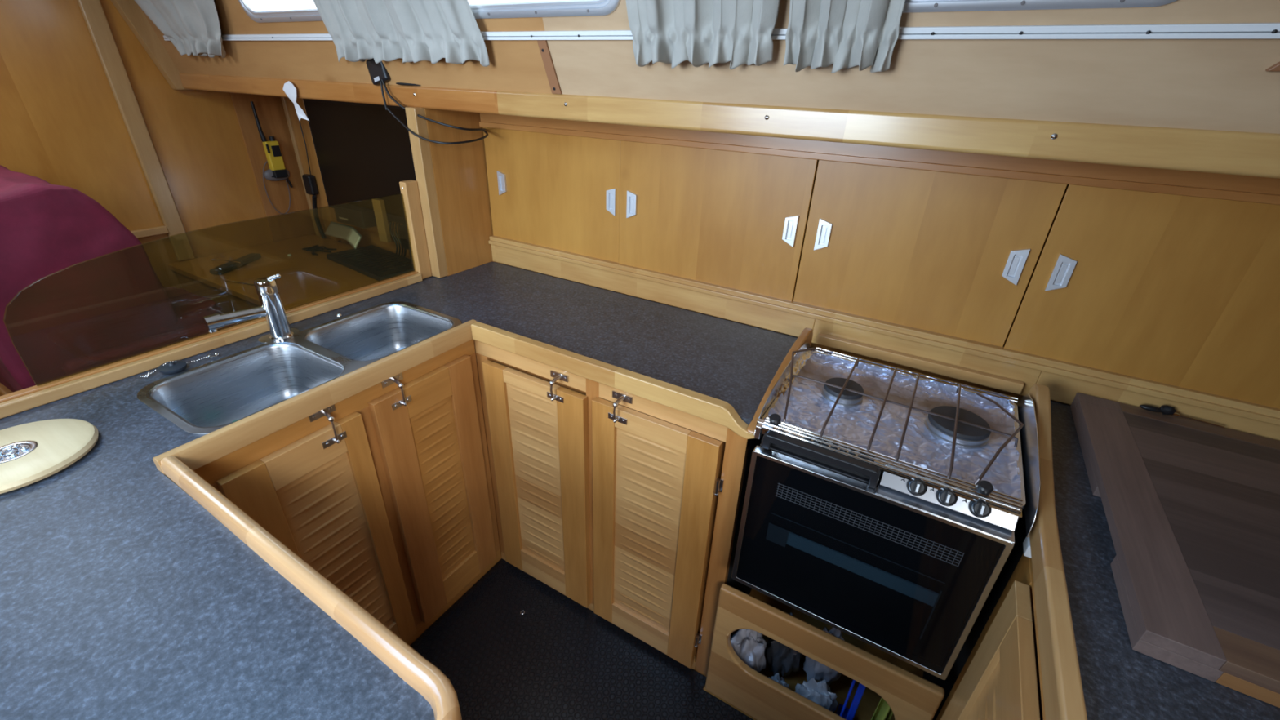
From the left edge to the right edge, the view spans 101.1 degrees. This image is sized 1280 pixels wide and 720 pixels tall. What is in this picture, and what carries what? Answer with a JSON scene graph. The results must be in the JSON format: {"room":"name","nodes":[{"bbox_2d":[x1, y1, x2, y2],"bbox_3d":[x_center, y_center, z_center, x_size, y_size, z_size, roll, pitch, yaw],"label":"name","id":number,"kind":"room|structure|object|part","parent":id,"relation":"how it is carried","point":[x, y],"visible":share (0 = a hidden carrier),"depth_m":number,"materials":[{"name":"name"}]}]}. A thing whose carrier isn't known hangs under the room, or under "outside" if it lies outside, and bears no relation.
{"room":"ship interior","nodes":[
{"label":"ship interior","id":0,"kind":"room"},
{"bbox_2d":[0,0,315,288],"bbox_3d":[-2.616,-0.328,1.578,0.050,1.985,3.300,17,31,26],"label":"wall","id":1,"kind":"structure","parent":0,"point":[62,123],"depth_m":2.13,"materials":[{"name":"brown wood"}]},
{"bbox_2d":[76,0,195,261],"bbox_3d":[-2.073,-1.024,2.137,0.022,1.270,0.066,17,31,26],"label":"trim","id":2,"kind":"structure","parent":1,"relation":"attached to","point":[93,13],"depth_m":2.15,"materials":[{"name":"brown wood"}]},
{"bbox_2d":[130,225,168,238],"bbox_3d":[-2.167,-0.534,2.247,0.025,0.031,0.245,17,31,26],"label":"trim","id":3,"kind":"structure","parent":1,"relation":"attached to","point":[144,233],"depth_m":2.29,"materials":[{"name":"brown wood"}]},
{"bbox_2d":[111,0,194,90],"bbox_3d":[-1.995,-1.373,2.053,0.045,0.570,0.256,17,31,26],"label":"trim","id":4,"kind":"structure","parent":1,"relation":"attached to","point":[130,11],"depth_m":2.11,"materials":[{"name":"brown wood"}]},
{"bbox_2d":[249,101,293,213],"bbox_3d":[-1.817,-0.988,2.608,0.053,0.527,0.133,17,31,26],"label":"radio","id":5,"kind":"object","parent":1,"relation":"attached to","point":[277,171],"visible":1,"depth_m":2.60,"materials":[{"name":"yellow plastic"}]},
{"bbox_3d":[-1.842,-0.873,2.671,0.004,0.264,0.114,17,31,26],"label":"loop cord","id":6,"kind":"part","parent":5,"relation":"part of","materials":[{"name":"grey plastic"}]},
{"bbox_2d":[229,92,315,241],"bbox_3d":[-1.829,-0.974,2.660,0.008,0.710,0.236,17,31,26],"label":"wall panel","id":7,"kind":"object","parent":1,"relation":"attached to","point":[297,222],"depth_m":2.65,"materials":[{"name":"brown wood"}]},
{"bbox_2d":[411,453,922,719],"bbox_3d":[-0.757,1.120,1.133,4.400,0.030,3.400,17,31,26],"label":"floor","id":8,"kind":"structure","parent":0,"point":[870,700],"depth_m":1.56,"materials":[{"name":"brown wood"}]},
{"bbox_2d":[0,164,244,395],"bbox_3d":[-1.831,-0.034,1.883,0.714,1.235,0.635,17,31,26],"label":"seat","id":9,"kind":"object","parent":8,"relation":"on","point":[80,291],"visible":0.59,"depth_m":1.50,"materials":[{"name":"red fabric"}]},
{"bbox_2d":[61,286,244,376],"bbox_3d":[-1.808,-0.062,1.911,0.714,0.276,0.547,17,31,26],"label":"glass panel","id":10,"kind":"object","parent":9,"relation":"on","point":[86,357],"depth_m":1.64,"materials":[{"name":"glass"}]},
{"bbox_2d":[168,234,488,450],"bbox_3d":[-1.356,-0.049,2.485,1.455,0.730,0.665,17,31,26],"label":"desk","id":11,"kind":"object","parent":8,"relation":"on","point":[305,277],"visible":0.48,"depth_m":2.32,"materials":[{"name":"brown wood"}]},
{"bbox_2d":[209,253,261,274],"bbox_3d":[-1.820,-0.442,2.371,0.190,0.038,0.230,-16,33,-30],"label":"handset","id":12,"kind":"object","parent":11,"relation":"on","point":[231,264],"visible":1,"depth_m":2.34,"materials":[{"name":"black plastic"}]},
{"bbox_2d":[223,279,254,285],"bbox_3d":[-1.637,-0.316,2.179,0.217,0.008,0.008,9,29,13],"label":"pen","id":13,"kind":"object","parent":11,"relation":"on","point":[224,280],"visible":0.65,"depth_m":2.18,"materials":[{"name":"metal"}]},
{"bbox_2d":[302,244,336,255],"bbox_3d":[-1.597,-0.547,2.616,0.162,0.007,0.114,17,31,26],"label":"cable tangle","id":14,"kind":"object","parent":11,"relation":"on","point":[314,248],"visible":1,"depth_m":2.62,"materials":[{"name":"black plastic"}]},
{"bbox_2d":[324,221,362,248],"bbox_3d":[-1.487,-0.625,2.637,0.241,0.094,0.052,17,31,26],"label":"tray","id":15,"kind":"object","parent":11,"relation":"on","point":[349,233],"visible":1,"depth_m":2.62,"materials":[{"name":"plastic"}]},
{"bbox_2d":[326,244,414,280],"bbox_3d":[-1.233,-0.460,2.460,0.480,0.028,0.230,21,33,32],"label":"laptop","id":16,"kind":"object","parent":11,"relation":"on","point":[376,263],"visible":0.95,"depth_m":2.42,"materials":[{"name":"black"}]},
{"bbox_2d":[397,224,412,259],"bbox_3d":[-1.050,-0.587,2.423,0.140,0.299,0.042,17,31,26],"label":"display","id":17,"kind":"object","parent":11,"relation":"on","point":[402,228],"visible":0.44,"depth_m":2.43,"materials":[{"name":"black plastic"}]},
{"bbox_3d":[-1.070,-0.560,2.424,0.100,0.080,0.002,17,31,26],"label":"glass","id":18,"kind":"part","parent":17,"relation":"part of","materials":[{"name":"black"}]},
{"bbox_2d":[193,339,501,645],"bbox_3d":[-0.830,0.414,1.483,0.454,0.886,0.732,17,31,26],"label":"base cabinet","id":19,"kind":"object","parent":8,"relation":"on","point":[385,491],"visible":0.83,"depth_m":1.35,"materials":[{"name":"brown wood"}]},
{"bbox_3d":[-0.735,0.521,1.284,0.021,0.780,0.287,17,31,26],"label":"door","id":20,"kind":"part","parent":19,"relation":"part of","materials":[{"name":"brown wood"}]},
{"bbox_3d":[-0.669,0.179,1.161,0.018,0.016,0.054,17,31,26],"label":"latch plate","id":21,"kind":"part","parent":19,"relation":"part of","materials":[{"name":"silver metal"}]},
{"bbox_3d":[-0.725,0.505,1.288,0.002,0.605,0.159,17,31,26],"label":"louvre panel","id":22,"kind":"part","parent":19,"relation":"part of","materials":[{"name":"brown wood"}]},
{"bbox_3d":[-0.579,0.107,1.292,0.018,0.016,0.054,17,31,26],"label":"latch plate","id":23,"kind":"part","parent":19,"relation":"part of","materials":[{"name":"silver metal"}]},
{"bbox_3d":[-0.568,0.392,1.531,0.021,0.787,0.299,17,31,26],"label":"door","id":24,"kind":"part","parent":19,"relation":"part of","materials":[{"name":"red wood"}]},
{"bbox_3d":[-0.565,0.386,1.530,0.002,0.600,0.139,17,31,26],"label":"louvre panel","id":25,"kind":"part","parent":19,"relation":"part of","materials":[{"name":"brown wood"}]},
{"bbox_2d":[409,558,753,719],"bbox_3d":[-0.481,1.293,0.787,1.294,0.006,2.118,17,31,26],"label":"rubber mat","id":26,"kind":"object","parent":8,"relation":"on","point":[559,659],"visible":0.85,"depth_m":1.55,"materials":[{"name":"black rubber"}]},
{"bbox_2d":[474,339,764,676],"bbox_3d":[-0.027,0.345,1.672,0.830,0.886,0.508,17,31,26],"label":"base cabinet","id":27,"kind":"object","parent":8,"relation":"on","point":[628,507],"visible":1,"depth_m":1.43,"materials":[{"name":"brown wood"}]},
{"bbox_3d":[-0.304,0.370,1.572,0.186,0.650,0.002,17,31,26],"label":"louvre panel","id":28,"kind":"part","parent":27,"relation":"part of","materials":[{"name":"brown wood"}]},
{"bbox_3d":[-0.301,0.397,1.587,0.350,0.789,0.021,17,31,26],"label":"door","id":29,"kind":"part","parent":27,"relation":"part of","materials":[{"name":"brown wood"}]},
{"bbox_3d":[-0.224,0.100,1.360,0.054,0.016,0.018,17,31,26],"label":"latch plate","id":30,"kind":"part","parent":27,"relation":"part of","materials":[{"name":"silver metal"}]},
{"bbox_3d":[-0.059,0.146,1.273,0.054,0.016,0.018,17,31,26],"label":"latch plate","id":31,"kind":"part","parent":27,"relation":"part of","materials":[{"name":"silver metal"}]},
{"bbox_3d":[0.014,0.478,1.414,0.197,0.655,0.002,17,31,26],"label":"louvre panel","id":32,"kind":"part","parent":27,"relation":"part of","materials":[{"name":"brown wood"}]},
{"bbox_3d":[0.018,0.494,1.422,0.342,0.800,0.021,17,31,26],"label":"door","id":33,"kind":"part","parent":27,"relation":"part of","materials":[{"name":"brown wood"}]},
{"bbox_2d":[730,628,766,672],"bbox_3d":[0.299,0.825,1.487,0.105,0.232,0.103,-10,30,-22],"label":"plastic bag","id":34,"kind":"object","parent":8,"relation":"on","point":[749,645],"visible":0.53,"depth_m":1.44,"materials":[{"name":"grey plastic"}]},
{"bbox_2d":[768,672,791,689],"bbox_3d":[0.376,0.913,1.447,0.085,0.130,0.064,17,31,26],"label":"plastic bag","id":35,"kind":"object","parent":8,"relation":"on","point":[776,677],"visible":0.23,"depth_m":1.42,"materials":[{"name":"grey plastic"}]},
{"bbox_2d":[764,612,803,676],"bbox_3d":[0.416,0.825,1.509,0.104,0.244,0.113,17,31,26],"label":"plastic bag","id":36,"kind":"object","parent":8,"relation":"on","point":[782,659],"visible":0.49,"depth_m":1.47,"materials":[{"name":"grey plastic"}]},
{"bbox_2d":[795,677,838,711],"bbox_3d":[0.460,0.911,1.394,0.109,0.197,0.066,17,31,26],"label":"plastic bag","id":37,"kind":"object","parent":8,"relation":"on","point":[820,692],"visible":0.59,"depth_m":1.36,"materials":[{"name":"grey plastic"}]},
{"bbox_2d":[803,626,844,685],"bbox_3d":[0.515,0.833,1.466,0.102,0.265,0.088,8,28,11],"label":"plastic bag","id":38,"kind":"object","parent":8,"relation":"on","point":[820,672],"visible":0.39,"depth_m":1.44,"materials":[{"name":"grey plastic"}]},
{"bbox_2d":[705,583,944,719],"bbox_3d":[0.410,0.811,1.299,0.500,0.430,0.023,17,31,26],"label":"board","id":39,"kind":"object","parent":8,"relation":"on","point":[909,696],"visible":1,"depth_m":1.27,"materials":[{"name":"brown wood"}]},
{"bbox_2d":[871,697,893,719],"bbox_3d":[0.585,0.894,1.295,0.076,0.270,0.034,-18,34,-33],"label":"cloth","id":40,"kind":"object","parent":39,"relation":"hanging from","point":[883,711],"visible":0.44,"depth_m":1.28,"materials":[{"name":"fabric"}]},
{"bbox_2d":[835,680,866,719],"bbox_3d":[0.533,0.845,1.336,0.052,0.335,0.095,17,31,26],"label":"dustpan","id":41,"kind":"object","parent":8,"relation":"on","point":[842,711],"visible":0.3,"depth_m":1.28,"materials":[{"name":"blue plastic"}]},
{"bbox_2d":[921,507,1045,719],"bbox_3d":[0.754,1.058,0.382,1.039,0.886,2.240,17,31,26],"label":"base cabinet","id":42,"kind":"object","parent":8,"relation":"on","point":[996,673],"visible":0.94,"depth_m":0.85,"materials":[{"name":"brown wood"}]},
{"bbox_3d":[0.489,0.780,0.861,0.002,0.620,0.280,17,31,26],"label":"louvre panel","id":43,"kind":"part","parent":42,"relation":"part of","materials":[{"name":"brown wood"}]},
{"bbox_3d":[0.491,0.787,0.864,0.021,0.785,0.430,17,31,26],"label":"door","id":44,"kind":"part","parent":42,"relation":"part of","materials":[{"name":"brown wood"}]},
{"bbox_2d":[1028,383,1279,719],"bbox_3d":[0.768,0.634,0.129,1.048,0.099,2.294,17,31,26],"label":"countertop","id":45,"kind":"structure","parent":42,"relation":"on","point":[1091,668],"depth_m":0.70,"materials":[{"name":"grey laminate"}]},
{"bbox_3d":[0.310,0.514,0.324,0.026,0.099,2.218,17,31,26],"label":"edge rail","id":46,"kind":"part","parent":45,"relation":"part of","materials":[{"name":"brown wood"}]},
{"bbox_2d":[1070,392,1279,707],"bbox_3d":[1.099,0.312,0.784,0.675,0.038,0.689,17,31,26],"label":"hatch cover","id":47,"kind":"object","parent":45,"relation":"on","point":[1192,508],"visible":1,"depth_m":0.81,"materials":[{"name":"brown wood"}]},
{"bbox_2d":[1139,404,1224,427],"bbox_3d":[1.129,0.112,1.098,0.135,0.022,0.018,17,31,26],"label":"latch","id":48,"kind":"object","parent":47,"relation":"on","point":[1165,410],"visible":1,"depth_m":1.10,"materials":[{"name":"black plastic"}]},
{"bbox_3d":[1.096,0.101,1.115,0.058,0.022,0.017,16,31,24],"label":"handle","id":49,"kind":"part","parent":48,"relation":"part of","materials":[{"name":"black plastic"}]},
{"bbox_3d":[1.152,0.124,1.088,0.080,0.009,0.009,18,31,27],"label":"rod","id":50,"kind":"part","parent":48,"relation":"part of","materials":[{"name":"silver metal"}]},
{"bbox_3d":[-0.993,0.846,0.655,1.170,0.885,1.036,17,31,26],"label":"base cabinet","id":51,"kind":"object","parent":8,"relation":"on","visible":0},
{"bbox_2d":[0,261,813,719],"bbox_3d":[-0.649,0.203,0.856,1.302,0.117,2.294,17,31,26],"label":"countertop","id":52,"kind":"structure","parent":51,"relation":"on","point":[132,588],"depth_m":0.78,"materials":[{"name":"grey laminate"}]},
{"bbox_2d":[0,418,98,493],"bbox_3d":[-1.090,0.166,0.914,0.218,0.023,0.218,17,31,26],"label":"round lid","id":53,"kind":"object","parent":52,"relation":"on","point":[32,452],"visible":1,"depth_m":0.92,"materials":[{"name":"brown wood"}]},
{"bbox_2d":[140,352,219,377],"bbox_3d":[-1.062,0.008,1.219,0.052,0.019,0.147,17,31,26],"label":"plug","id":54,"kind":"object","parent":52,"relation":"on","point":[177,366],"visible":1,"depth_m":1.20,"materials":[{"name":"grey rubber"}]},
{"bbox_2d":[11,206,408,385],"bbox_3d":[-0.997,-0.238,1.375,0.008,0.254,0.924,17,31,26],"label":"glass screen","id":55,"kind":"object","parent":52,"relation":"on","point":[404,206],"visible":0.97,"depth_m":1.06,"materials":[{"name":"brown glass"}]},
{"bbox_3d":[-1.254,0.104,1.018,0.018,0.026,1.999,17,31,26],"label":"rail","id":56,"kind":"part","parent":52,"relation":"part of","materials":[{"name":"brown wood"}]},
{"bbox_2d":[202,273,293,341],"bbox_3d":[-0.966,-0.116,1.299,0.054,0.168,0.175,20,33,30],"label":"mixer tap","id":57,"kind":"object","parent":52,"relation":"on","point":[272,308],"visible":1,"depth_m":1.31,"materials":[{"name":"silver metal"}]},
{"bbox_3d":[-0.984,-0.106,1.288,0.035,0.040,0.130,22,34,32],"label":"spout","id":58,"kind":"part","parent":57,"relation":"part of","materials":[{"name":"silver metal"}]},
{"bbox_3d":[-0.911,-0.205,1.312,0.030,0.019,0.012,-8,29,-18],"label":"lever","id":59,"kind":"part","parent":57,"relation":"part of","materials":[{"name":"silver metal"}]},
{"bbox_2d":[137,301,461,434],"bbox_3d":[-0.813,0.046,1.358,0.373,0.165,0.666,17,31,26],"label":"double sink","id":60,"kind":"object","parent":52,"relation":"in","point":[206,398],"visible":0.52,"depth_m":1.33,"materials":[{"name":"silver metal"}]},
{"bbox_3d":[-0.877,0.116,1.222,0.301,0.165,0.314,17,31,26],"label":"bowl","id":61,"kind":"part","parent":60,"relation":"part of","materials":[{"name":"silver metal"}]},
{"bbox_3d":[-0.708,-0.012,1.476,0.301,0.165,0.310,17,31,26],"label":"bowl","id":62,"kind":"part","parent":60,"relation":"part of","materials":[{"name":"silver metal"}]},
{"bbox_3d":[-0.767,0.501,0.325,0.769,0.046,1.126,17,31,26],"label":"rail","id":63,"kind":"part","parent":52,"relation":"part of","materials":[{"name":"brown wood"}]},
{"bbox_3d":[-0.644,0.049,1.187,0.024,0.048,0.725,17,31,26],"label":"sink rail","id":64,"kind":"part","parent":52,"relation":"part of","materials":[{"name":"brown wood"}]},
{"bbox_2d":[399,106,448,279],"bbox_3d":[-0.713,-0.522,1.700,0.068,0.531,0.088,17,31,26],"label":"post","id":65,"kind":"object","parent":52,"relation":"on","point":[419,197],"visible":0.94,"depth_m":1.71,"materials":[{"name":"brown wood"}]},
{"bbox_2d":[424,108,493,275],"bbox_3d":[-0.565,-0.614,1.882,0.024,0.533,0.415,17,31,26],"label":"wall panel","id":66,"kind":"object","parent":52,"relation":"on","point":[460,170],"visible":0.5,"depth_m":1.79,"materials":[{"name":"brown wood"}]},
{"bbox_3d":[-0.103,0.032,1.273,0.821,0.058,0.026,17,31,26],"label":"rail","id":67,"kind":"part","parent":52,"relation":"part of","materials":[{"name":"brown wood"}]},
{"bbox_3d":[0.339,0.032,1.235,0.020,0.101,0.419,17,31,26],"label":"stove rail","id":68,"kind":"part","parent":52,"relation":"part of","materials":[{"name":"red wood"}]},
{"bbox_2d":[333,160,1071,405],"bbox_3d":[0.033,-0.104,1.938,4.300,1.435,0.210,17,31,26],"label":"wall","id":69,"kind":"structure","parent":0,"point":[370,235],"depth_m":1.48,"materials":[{"name":"brown wood"}]},
{"bbox_2d":[280,96,340,240],"bbox_3d":[-1.679,-0.978,2.688,0.170,0.720,0.035,17,31,26],"label":"trim","id":70,"kind":"structure","parent":69,"relation":"attached to","point":[326,214],"depth_m":2.66,"materials":[{"name":"brown wood"}]},
{"bbox_2d":[297,117,326,238],"bbox_3d":[-1.685,-0.947,2.670,0.071,0.657,0.040,17,31,26],"label":"microphone","id":71,"kind":"object","parent":69,"relation":"attached to","point":[309,181],"visible":1,"depth_m":2.69,"materials":[{"name":"black plastic"}]},
{"bbox_2d":[302,98,416,224],"bbox_3d":[-1.280,-0.923,2.453,0.740,0.510,0.028,17,31,26],"label":"screen","id":72,"kind":"object","parent":69,"relation":"attached to","point":[363,153],"visible":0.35,"depth_m":2.43,"materials":[{"name":"black plastic"}]},
{"bbox_2d":[333,198,391,242],"bbox_3d":[-1.353,-0.690,2.553,0.310,0.200,0.070,17,31,26],"label":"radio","id":73,"kind":"object","parent":69,"relation":"attached to","point":[345,213],"visible":1,"depth_m":2.52,"materials":[{"name":"black plastic"}]},
{"bbox_2d":[389,221,406,257],"bbox_3d":[-1.161,-0.576,2.526,0.092,0.165,0.010,17,31,26],"label":"hanging cables","id":74,"kind":"object","parent":73,"relation":"hanging from","point":[390,224],"visible":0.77,"depth_m":2.53,"materials":[{"name":"black plastic"}]},
{"bbox_2d":[479,113,1279,440],"bbox_3d":[0.632,-0.245,1.282,2.750,0.538,0.055,17,31,26],"label":"locker","id":75,"kind":"object","parent":69,"relation":"attached to","point":[1152,286],"visible":0.99,"depth_m":1.25,"materials":[{"name":"brown wood"}]},
{"bbox_3d":[-0.482,-0.617,1.840,0.033,0.083,0.008,17,31,26],"label":"recessed pull","id":76,"kind":"part","parent":75,"relation":"part of","materials":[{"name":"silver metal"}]},
{"bbox_3d":[-0.301,-0.558,1.758,0.558,0.378,0.006,17,31,26],"label":"sliding door","id":77,"kind":"part","parent":75,"relation":"part of","materials":[{"name":"brown wood"}]},
{"bbox_3d":[-0.090,-0.494,1.641,0.033,0.083,0.008,17,31,26],"label":"recessed pull","id":78,"kind":"part","parent":75,"relation":"part of","materials":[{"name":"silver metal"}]},
{"bbox_3d":[-0.025,-0.472,1.603,0.033,0.083,0.008,17,31,26],"label":"recessed pull","id":79,"kind":"part","parent":75,"relation":"part of","materials":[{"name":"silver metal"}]},
{"bbox_3d":[0.184,-0.406,1.506,0.574,0.378,0.006,17,31,26],"label":"sliding door","id":80,"kind":"part","parent":75,"relation":"part of","materials":[{"name":"brown wood"}]},
{"bbox_3d":[0.396,-0.342,1.389,0.033,0.083,0.008,17,31,26],"label":"recessed pull","id":81,"kind":"part","parent":75,"relation":"part of","materials":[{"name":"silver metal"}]},
{"bbox_3d":[0.472,-0.320,1.354,0.033,0.083,0.008,17,31,26],"label":"recessed pull","id":82,"kind":"part","parent":75,"relation":"part of","materials":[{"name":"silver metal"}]},
{"bbox_3d":[0.651,-0.264,1.272,0.504,0.378,0.006,17,31,26],"label":"sliding door","id":83,"kind":"part","parent":75,"relation":"part of","materials":[{"name":"brown wood"}]},
{"bbox_3d":[0.832,-0.209,1.170,0.033,0.083,0.008,17,31,26],"label":"recessed pull","id":84,"kind":"part","parent":75,"relation":"part of","materials":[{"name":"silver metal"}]},
{"bbox_3d":[0.903,-0.184,1.128,0.033,0.083,0.008,17,31,26],"label":"recessed pull","id":85,"kind":"part","parent":75,"relation":"part of","materials":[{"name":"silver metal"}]},
{"bbox_3d":[1.130,-0.113,1.022,0.614,0.378,0.006,17,31,26],"label":"sliding door","id":86,"kind":"part","parent":75,"relation":"part of","materials":[{"name":"brown wood"}]},
{"bbox_2d":[140,0,1279,133],"bbox_3d":[-0.147,-0.850,1.137,4.300,0.529,0.179,17,31,26],"label":"wall","id":87,"kind":"structure","parent":0,"point":[1202,84],"depth_m":0.91,"materials":[{"name":"brown wood"}]},
{"bbox_2d":[238,0,322,22],"bbox_3d":[-1.026,-1.131,1.555,0.685,0.215,0.083,17,31,26],"label":"window","id":88,"kind":"structure","parent":87,"relation":"in","point":[251,8],"depth_m":1.68,"materials":[{"name":"white plastic"}]},
{"bbox_2d":[468,0,620,18],"bbox_3d":[-0.308,-0.907,1.190,0.625,0.220,0.084,17,31,26],"label":"window","id":89,"kind":"structure","parent":87,"relation":"in","point":[516,8],"depth_m":1.21,"materials":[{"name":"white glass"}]},
{"bbox_2d":[537,40,561,93],"bbox_3d":[-0.223,-0.723,1.292,0.052,0.122,0.028,-17,33,-32],"label":"trim","id":90,"kind":"structure","parent":87,"relation":"attached to","point":[550,71],"depth_m":1.29,"materials":[{"name":"brown wood"}]},
{"bbox_2d":[163,22,1279,40],"bbox_3d":[-0.100,-0.729,1.181,4.175,0.019,0.013,17,31,26],"label":"track","id":91,"kind":"object","parent":87,"relation":"attached to","point":[1220,30],"visible":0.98,"depth_m":0.82,"materials":[{"name":"white metal"}]},
{"bbox_2d":[179,73,1279,178],"bbox_3d":[-0.122,-0.627,1.313,4.285,0.060,0.037,17,31,26],"label":"shelf","id":92,"kind":"object","parent":87,"relation":"attached to","point":[1257,154],"visible":0.97,"depth_m":1.02,"materials":[{"name":"brown wood"}]},
{"bbox_2d":[282,80,309,120],"bbox_3d":[-1.228,-0.920,1.871,0.114,0.128,0.012,17,31,26],"label":"paper tag","id":93,"kind":"object","parent":92,"relation":"hanging from","point":[289,88],"visible":1,"depth_m":1.87,"materials":[{"name":"white paper"}]},
{"bbox_2d":[365,57,421,110],"bbox_3d":[-0.738,-0.850,1.600,0.221,0.165,0.050,17,31,26],"label":"power adapter","id":94,"kind":"object","parent":92,"relation":"on","point":[377,72],"visible":0.49,"depth_m":1.60,"materials":[{"name":"black plastic"}]},
{"bbox_2d":[381,79,488,144],"bbox_3d":[-0.615,-0.765,1.623,0.295,0.166,0.206,-11,31,-24],"label":"cable","id":95,"kind":"object","parent":94,"relation":"hanging from","point":[383,82],"visible":1,"depth_m":1.60,"materials":[{"name":"black plastic"}]},
{"bbox_2d":[902,0,1177,13],"bbox_3d":[0.526,-0.645,0.764,0.540,0.227,0.082,17,31,26],"label":"window","id":96,"kind":"structure","parent":87,"relation":"in","point":[910,6],"depth_m":0.81,"materials":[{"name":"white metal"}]},
{"bbox_2d":[1265,61,1279,71],"bbox_3d":[0.938,-0.386,0.673,0.183,0.034,0.017,17,31,26],"label":"picture frame","id":97,"kind":"object","parent":87,"relation":"attached to","point":[1275,68],"visible":1,"depth_m":0.72,"materials":[{"name":"brown wood"}]},
{"bbox_3d":[-0.135,-0.976,0.965,4.175,0.019,0.012,17,31,26],"label":"track","id":98,"kind":"object","parent":87,"relation":"attached to","visible":0},
{"bbox_2d":[133,0,226,57],"bbox_3d":[-1.657,-1.298,1.856,0.915,0.398,0.162,17,31,26],"label":"curtain","id":99,"kind":"object","parent":98,"relation":"hanging from","point":[193,27],"visible":1,"depth_m":1.91,"materials":[{"name":"beige fabric"}]},
{"bbox_2d":[312,0,489,66],"bbox_3d":[-0.678,-0.993,1.355,0.637,0.401,0.159,17,31,26],"label":"curtain","id":100,"kind":"object","parent":98,"relation":"hanging from","point":[414,31],"visible":1,"depth_m":1.41,"materials":[{"name":"beige fabric"}]},
{"bbox_2d":[625,0,780,69],"bbox_3d":[0.099,-0.753,0.952,0.364,0.393,0.158,17,31,26],"label":"curtain","id":101,"kind":"object","parent":98,"relation":"hanging from","point":[700,33],"visible":1,"depth_m":1.03,"materials":[{"name":"beige fabric"}]},
{"bbox_2d":[783,0,905,73],"bbox_3d":[0.342,-0.677,0.828,0.203,0.395,0.151,17,31,26],"label":"curtain","id":102,"kind":"object","parent":98,"relation":"hanging from","point":[842,33],"visible":1,"depth_m":0.92,"materials":[{"name":"beige fabric"}]},
{"bbox_2d":[731,342,1040,679],"bbox_3d":[0.527,0.267,1.184,0.477,0.477,0.470,17,31,26],"label":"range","id":103,"kind":"object","parent":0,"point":[883,506],"visible":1,"depth_m":1.03,"materials":[{"name":"black metal"}]},
{"bbox_3d":[0.267,0.118,1.040,0.023,0.020,0.024,17,31,26],"label":"clamp knob","id":104,"kind":"part","parent":103,"relation":"part of","materials":[{"name":"black plastic"}]},
{"bbox_3d":[0.336,0.184,0.992,0.215,0.038,0.020,17,31,26],"label":"grill handle","id":105,"kind":"part","parent":103,"relation":"part of","materials":[{"name":"black plastic"}]},
{"bbox_3d":[0.353,0.167,1.020,0.225,0.031,0.022,17,31,26],"label":"vent panel","id":106,"kind":"part","parent":103,"relation":"part of","materials":[{"name":"silver metal"}]},
{"bbox_3d":[0.455,0.075,1.183,0.088,0.020,0.088,17,31,26],"label":"burner","id":107,"kind":"part","parent":103,"relation":"part of","materials":[{"name":"grey metal"}]},
{"bbox_2d":[731,442,1014,679],"bbox_3d":[0.522,0.313,1.204,0.441,0.378,0.460,17,31,26],"label":"oven","id":108,"kind":"object","parent":103,"relation":"in","point":[900,571],"depth_m":1.02,"materials":[{"name":"black glass"}]},
{"bbox_3d":[0.436,0.184,0.955,0.440,0.015,0.030,17,31,26],"label":"guard rail","id":109,"kind":"part","parent":103,"relation":"part of","materials":[{"name":"silver metal"}]},
{"bbox_3d":[0.645,0.035,1.264,0.444,0.017,0.012,17,31,26],"label":"guard rail","id":110,"kind":"part","parent":103,"relation":"part of","materials":[{"name":"silver metal"}]},
{"bbox_3d":[0.482,0.222,0.916,0.033,0.037,0.038,17,31,26],"label":"knob","id":111,"kind":"part","parent":103,"relation":"part of","materials":[{"name":"black plastic"}]},
{"bbox_3d":[0.522,0.234,0.895,0.033,0.037,0.038,17,31,26],"label":"knob","id":112,"kind":"part","parent":103,"relation":"part of","materials":[{"name":"black plastic"}]},
{"bbox_3d":[0.531,0.233,0.911,0.208,0.035,0.038,17,31,26],"label":"control panel","id":113,"kind":"part","parent":103,"relation":"part of","materials":[{"name":"silver metal"}]},
{"bbox_3d":[0.648,0.139,1.077,0.118,0.020,0.118,17,31,26],"label":"burner","id":114,"kind":"part","parent":103,"relation":"part of","materials":[{"name":"grey metal"}]},
{"bbox_3d":[0.565,0.248,0.873,0.033,0.037,0.038,17,31,26],"label":"knob","id":115,"kind":"part","parent":103,"relation":"part of","materials":[{"name":"black plastic"}]},
{"bbox_3d":[0.578,0.214,0.882,0.023,0.020,0.024,17,31,26],"label":"clamp knob","id":116,"kind":"part","parent":103,"relation":"part of","materials":[{"name":"black plastic"}]}
]}

